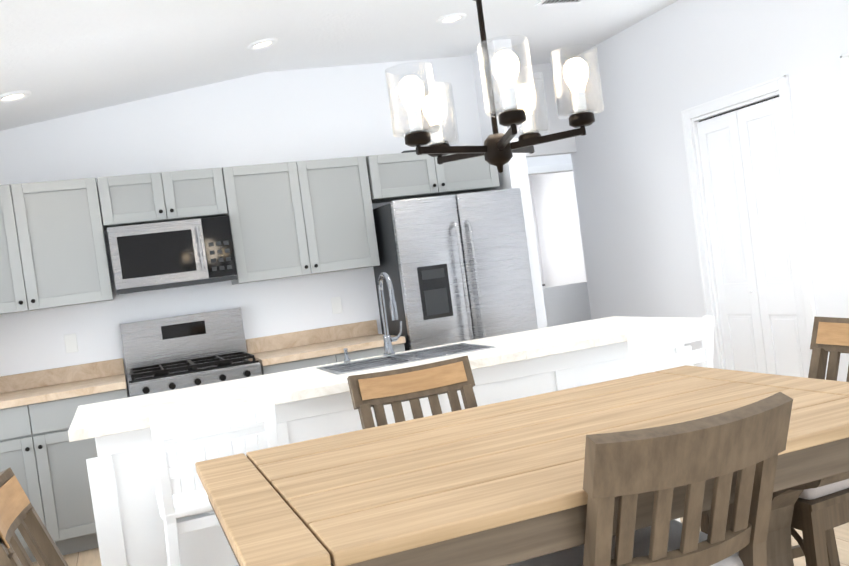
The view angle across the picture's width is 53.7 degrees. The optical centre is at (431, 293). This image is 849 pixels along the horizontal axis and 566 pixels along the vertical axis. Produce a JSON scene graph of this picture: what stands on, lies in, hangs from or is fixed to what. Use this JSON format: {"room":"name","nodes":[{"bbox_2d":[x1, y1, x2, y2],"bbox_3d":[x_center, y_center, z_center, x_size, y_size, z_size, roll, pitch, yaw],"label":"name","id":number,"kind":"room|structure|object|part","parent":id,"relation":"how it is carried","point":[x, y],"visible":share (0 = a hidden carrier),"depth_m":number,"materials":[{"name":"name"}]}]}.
{"room":"dining room and kitchen","nodes":[
{"label":"dining room and kitchen","id":0,"kind":"room"},
{"bbox_2d":[0,56,488,396],"bbox_3d":[-1.289,-0.200,5.670,3.710,3.050,0.200,-8,2,-20],"label":"wall","id":1,"kind":"structure","parent":0,"point":[302,115],"depth_m":5.55,"materials":[{"name":"white paint"}]},
{"bbox_2d":[0,177,113,314],"bbox_3d":[-2.416,-0.261,4.964,0.918,0.730,0.331,-8,2,-20],"label":"upper cabinet","id":2,"kind":"object","parent":1,"relation":"attached to","point":[53,252],"depth_m":4.88,"materials":[{"name":"grey wood"}]},
{"bbox_2d":[100,167,231,227],"bbox_3d":[-1.677,-0.589,5.244,0.729,0.290,0.331,-8,2,-20],"label":"upper cabinet","id":3,"kind":"object","parent":1,"relation":"attached to","point":[135,199],"depth_m":5.09,"materials":[{"name":"grey wood"}]},
{"bbox_2d":[107,216,237,295],"bbox_3d":[-1.605,-0.233,5.206,0.706,0.397,0.440,-8,2,-20],"label":"microwave","id":4,"kind":"object","parent":3,"relation":"attached to","point":[167,255],"visible":1,"depth_m":5.04,"materials":[{"name":"silver metal"}]},
{"bbox_2d":[0,321,377,392],"bbox_3d":[-1.635,0.414,5.409,2.708,0.100,0.020,-8,2,-20],"label":"backsplash","id":5,"kind":"structure","parent":1,"relation":"attached to","point":[33,380],"depth_m":5.28,"materials":[{"name":"beige stone"}]},
{"bbox_2d":[224,156,379,284],"bbox_3d":[-0.874,-0.483,5.542,0.933,0.730,0.331,-8,2,-20],"label":"upper cabinet","id":6,"kind":"object","parent":1,"relation":"attached to","point":[296,219],"depth_m":5.38,"materials":[{"name":"grey wood"}]},
{"bbox_2d":[368,141,499,202],"bbox_3d":[-0.029,-0.861,5.862,0.929,0.360,0.331,-8,2,-20],"label":"upper cabinet","id":7,"kind":"object","parent":1,"relation":"attached to","point":[407,174],"depth_m":5.69,"materials":[{"name":"grey wood"}]},
{"bbox_3d":[0.087,-1.022,5.824,0.612,0.069,0.065,-8,2,-20],"label":"items on top of the cabinet","id":8,"kind":"part","parent":7,"relation":"part of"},
{"bbox_2d":[0,0,677,130],"bbox_3d":[1.277,-1.550,2.773,7.320,0.533,10.000,-8,2,-20],"label":"ceiling","id":9,"kind":"structure","parent":0,"point":[60,58],"depth_m":4.77,"materials":[{"name":"white paint"}]},
{"bbox_2d":[0,90,31,102],"bbox_3d":[-2.208,-1.038,4.429,0.189,0.040,0.192,-8,2,-20],"label":"recessed light","id":10,"kind":"object","parent":9,"relation":"in","point":[12,96],"visible":1,"depth_m":4.42,"materials":[{"name":"white"}]},
{"bbox_2d":[246,38,277,49],"bbox_3d":[-0.983,-1.453,4.893,0.189,0.040,0.192,-8,2,-20],"label":"recessed light","id":11,"kind":"object","parent":9,"relation":"in","point":[262,43],"visible":0.98,"depth_m":4.88,"materials":[{"name":"white"}]},
{"bbox_2d":[436,13,466,23],"bbox_3d":[0.122,-1.665,5.094,0.192,0.019,0.192,-8,2,-20],"label":"recessed light","id":12,"kind":"object","parent":9,"relation":"in","point":[451,18],"visible":0.98,"depth_m":5.08,"materials":[{"name":"white"}]},
{"bbox_2d":[385,0,603,172],"bbox_3d":[0.076,-0.881,1.991,0.486,1.198,0.499,-8,2,-20],"label":"chandelier","id":13,"kind":"object","parent":9,"relation":"hanging from","point":[519,102],"visible":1,"depth_m":1.95,"materials":[{"name":"brown metal"}]},
{"bbox_2d":[535,0,583,5],"bbox_3d":[0.801,-1.780,5.107,0.320,0.026,0.130,-8,2,-20],"label":"ceiling vent","id":14,"kind":"object","parent":9,"relation":"in","point":[549,2],"visible":0.98,"depth_m":5.12,"materials":[{"name":"white"}]},
{"bbox_2d":[32,517,848,565],"bbox_3d":[1.111,1.103,4.162,7.370,0.060,12.900,-8,2,-20],"label":"floor","id":15,"kind":"structure","parent":0,"point":[90,557],"depth_m":3.60,"materials":[{"name":"brown wood"}]},
{"bbox_2d":[0,389,127,561],"bbox_3d":[-2.249,1.047,4.874,1.028,0.880,0.576,-8,2,-20],"label":"base cabinet","id":16,"kind":"object","parent":15,"relation":"on","point":[42,457],"depth_m":4.64,"materials":[{"name":"grey wood"}]},
{"bbox_2d":[0,373,126,408],"bbox_3d":[-2.303,0.591,4.845,1.028,0.040,0.606,-8,2,-20],"label":"countertop","id":17,"kind":"structure","parent":16,"relation":"on","point":[18,397],"depth_m":4.71,"materials":[{"name":"beige stone"}]},
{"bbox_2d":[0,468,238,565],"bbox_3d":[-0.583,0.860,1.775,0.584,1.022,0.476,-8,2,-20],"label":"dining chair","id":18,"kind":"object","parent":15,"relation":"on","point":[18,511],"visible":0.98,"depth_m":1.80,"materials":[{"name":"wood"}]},
{"bbox_2d":[120,308,261,396],"bbox_3d":[-1.421,0.750,5.135,0.750,1.235,0.673,-8,2,-20],"label":"range","id":19,"kind":"object","parent":15,"relation":"on","point":[176,352],"visible":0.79,"depth_m":5.29,"materials":[{"name":"silver metal"}]},
{"bbox_2d":[149,392,277,565],"bbox_3d":[-0.743,0.856,3.020,0.446,0.990,0.503,-8,2,-20],"label":"bar stool","id":20,"kind":"object","parent":15,"relation":"on","point":[184,504],"visible":0.62,"depth_m":2.79,"materials":[{"name":"white wood"}]},
{"bbox_2d":[259,345,404,374],"bbox_3d":[-0.635,0.816,5.478,0.910,0.880,0.576,-8,2,-20],"label":"base cabinet","id":21,"kind":"object","parent":15,"relation":"on","point":[364,353],"depth_m":5.17,"materials":[{"name":"grey"}]},
{"bbox_2d":[249,333,405,364],"bbox_3d":[-0.689,0.360,5.449,0.910,0.040,0.606,-8,2,-20],"label":"countertop","id":22,"kind":"structure","parent":21,"relation":"on","point":[374,340],"depth_m":5.24,"materials":[{"name":"beige stone"}]},
{"bbox_2d":[86,344,693,565],"bbox_3d":[-0.078,0.786,3.921,2.750,0.892,0.652,-8,2,-20],"label":"kitchen island","id":23,"kind":"object","parent":15,"relation":"on","point":[313,402],"depth_m":3.31,"materials":[{"name":"white"}]},
{"bbox_2d":[68,316,702,441],"bbox_3d":[-0.131,0.330,3.888,2.830,0.044,0.830,-8,2,-20],"label":"island countertop","id":24,"kind":"structure","parent":23,"relation":"on","point":[130,414],"depth_m":3.69,"materials":[{"name":"white stone"}]},
{"bbox_2d":[343,272,401,362],"bbox_3d":[-0.278,0.112,4.116,0.329,0.416,0.216,-8,2,-20],"label":"faucet","id":25,"kind":"object","parent":24,"relation":"on","point":[388,339],"visible":1,"depth_m":4.20,"materials":[{"name":"silver metal"}]},
{"bbox_2d":[347,355,477,428],"bbox_3d":[0.076,0.745,2.630,0.476,1.022,0.584,-8,2,-20],"label":"dining chair","id":26,"kind":"object","parent":15,"relation":"on","point":[378,391],"visible":0.29,"depth_m":2.83,"materials":[{"name":"brown wood"}]},
{"bbox_2d":[373,188,537,350],"bbox_3d":[0.197,0.241,5.740,0.910,1.785,0.683,-8,2,-20],"label":"refrigerator","id":27,"kind":"object","parent":15,"relation":"on","point":[456,268],"visible":0.56,"depth_m":5.46,"materials":[{"name":"grey metal"}]},
{"bbox_2d":[195,365,848,565],"bbox_3d":[0.342,0.786,2.067,1.595,0.905,0.995,-8,2,-20],"label":"dining table","id":28,"kind":"object","parent":15,"relation":"on","point":[498,484],"visible":0.79,"depth_m":1.77,"materials":[{"name":"brown wood"}]},
{"bbox_2d":[506,392,792,565],"bbox_3d":[0.450,0.725,1.756,0.476,1.022,0.584,-8,2,-20],"label":"dining chair","id":29,"kind":"object","parent":15,"relation":"on","point":[747,443],"visible":0.96,"depth_m":1.52,"materials":[{"name":"brown wood"}]},
{"bbox_2d":[628,315,713,521],"bbox_3d":[0.965,0.611,3.659,0.446,0.990,0.503,-8,2,-20],"label":"bar stool","id":30,"kind":"object","parent":15,"relation":"on","point":[703,331],"visible":0.29,"depth_m":3.41,"materials":[{"name":"white wood"}]},
{"bbox_2d":[700,316,848,565],"bbox_3d":[1.164,0.609,2.450,0.584,1.022,0.476,-8,2,-20],"label":"dining chair","id":31,"kind":"object","parent":15,"relation":"on","point":[820,514],"visible":0.27,"depth_m":2.19,"materials":[{"name":"wood"}]},
{"bbox_2d":[471,39,546,328],"bbox_3d":[0.347,-0.450,6.742,0.140,3.050,1.820,-8,2,-20],"label":"wall","id":32,"kind":"structure","parent":0,"point":[514,174],"depth_m":5.91,"materials":[{"name":"white paint"}]},
{"bbox_2d":[516,62,576,157],"bbox_3d":[0.709,-1.577,6.884,0.930,0.920,0.100,-8,2,-20],"label":"wall","id":33,"kind":"structure","parent":0,"point":[556,123],"depth_m":6.93,"materials":[{"name":"white paint"}]},
{"bbox_2d":[526,154,586,287],"bbox_3d":[1.610,-0.661,8.122,3.220,3.050,0.120,-8,2,-20],"label":"window","id":34,"kind":"structure","parent":0,"point":[557,227],"depth_m":7.88,"materials":[{"name":"white glass"}]},
{"bbox_2d":[527,163,591,326],"bbox_3d":[1.251,-0.146,7.926,0.930,2.135,0.092,-8,2,-20],"label":"hall door","id":35,"kind":"structure","parent":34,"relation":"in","point":[567,304],"depth_m":7.93,"materials":[{"name":"white"}]},
{"bbox_2d":[569,0,848,381],"bbox_3d":[2.947,-0.667,2.926,0.230,3.050,9.050,-8,2,-20],"label":"wall","id":36,"kind":"structure","parent":0,"point":[661,69],"depth_m":5.78,"materials":[{"name":"white paint"}]},
{"bbox_2d":[681,75,815,377],"bbox_3d":[2.096,-0.184,5.302,0.221,2.160,0.950,-8,2,-20],"label":"closet door","id":37,"kind":"structure","parent":36,"relation":"in","point":[752,214],"depth_m":5.25,"materials":[{"name":"white wood"}]},
{"bbox_2d":[840,53,848,131],"bbox_3d":[2.567,-0.204,4.026,0.227,2.160,1.000,-8,2,-20],"label":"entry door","id":38,"kind":"structure","parent":36,"relation":"in","point":[844,59],"depth_m":4.41,"materials":[{"name":"white"}]}
]}

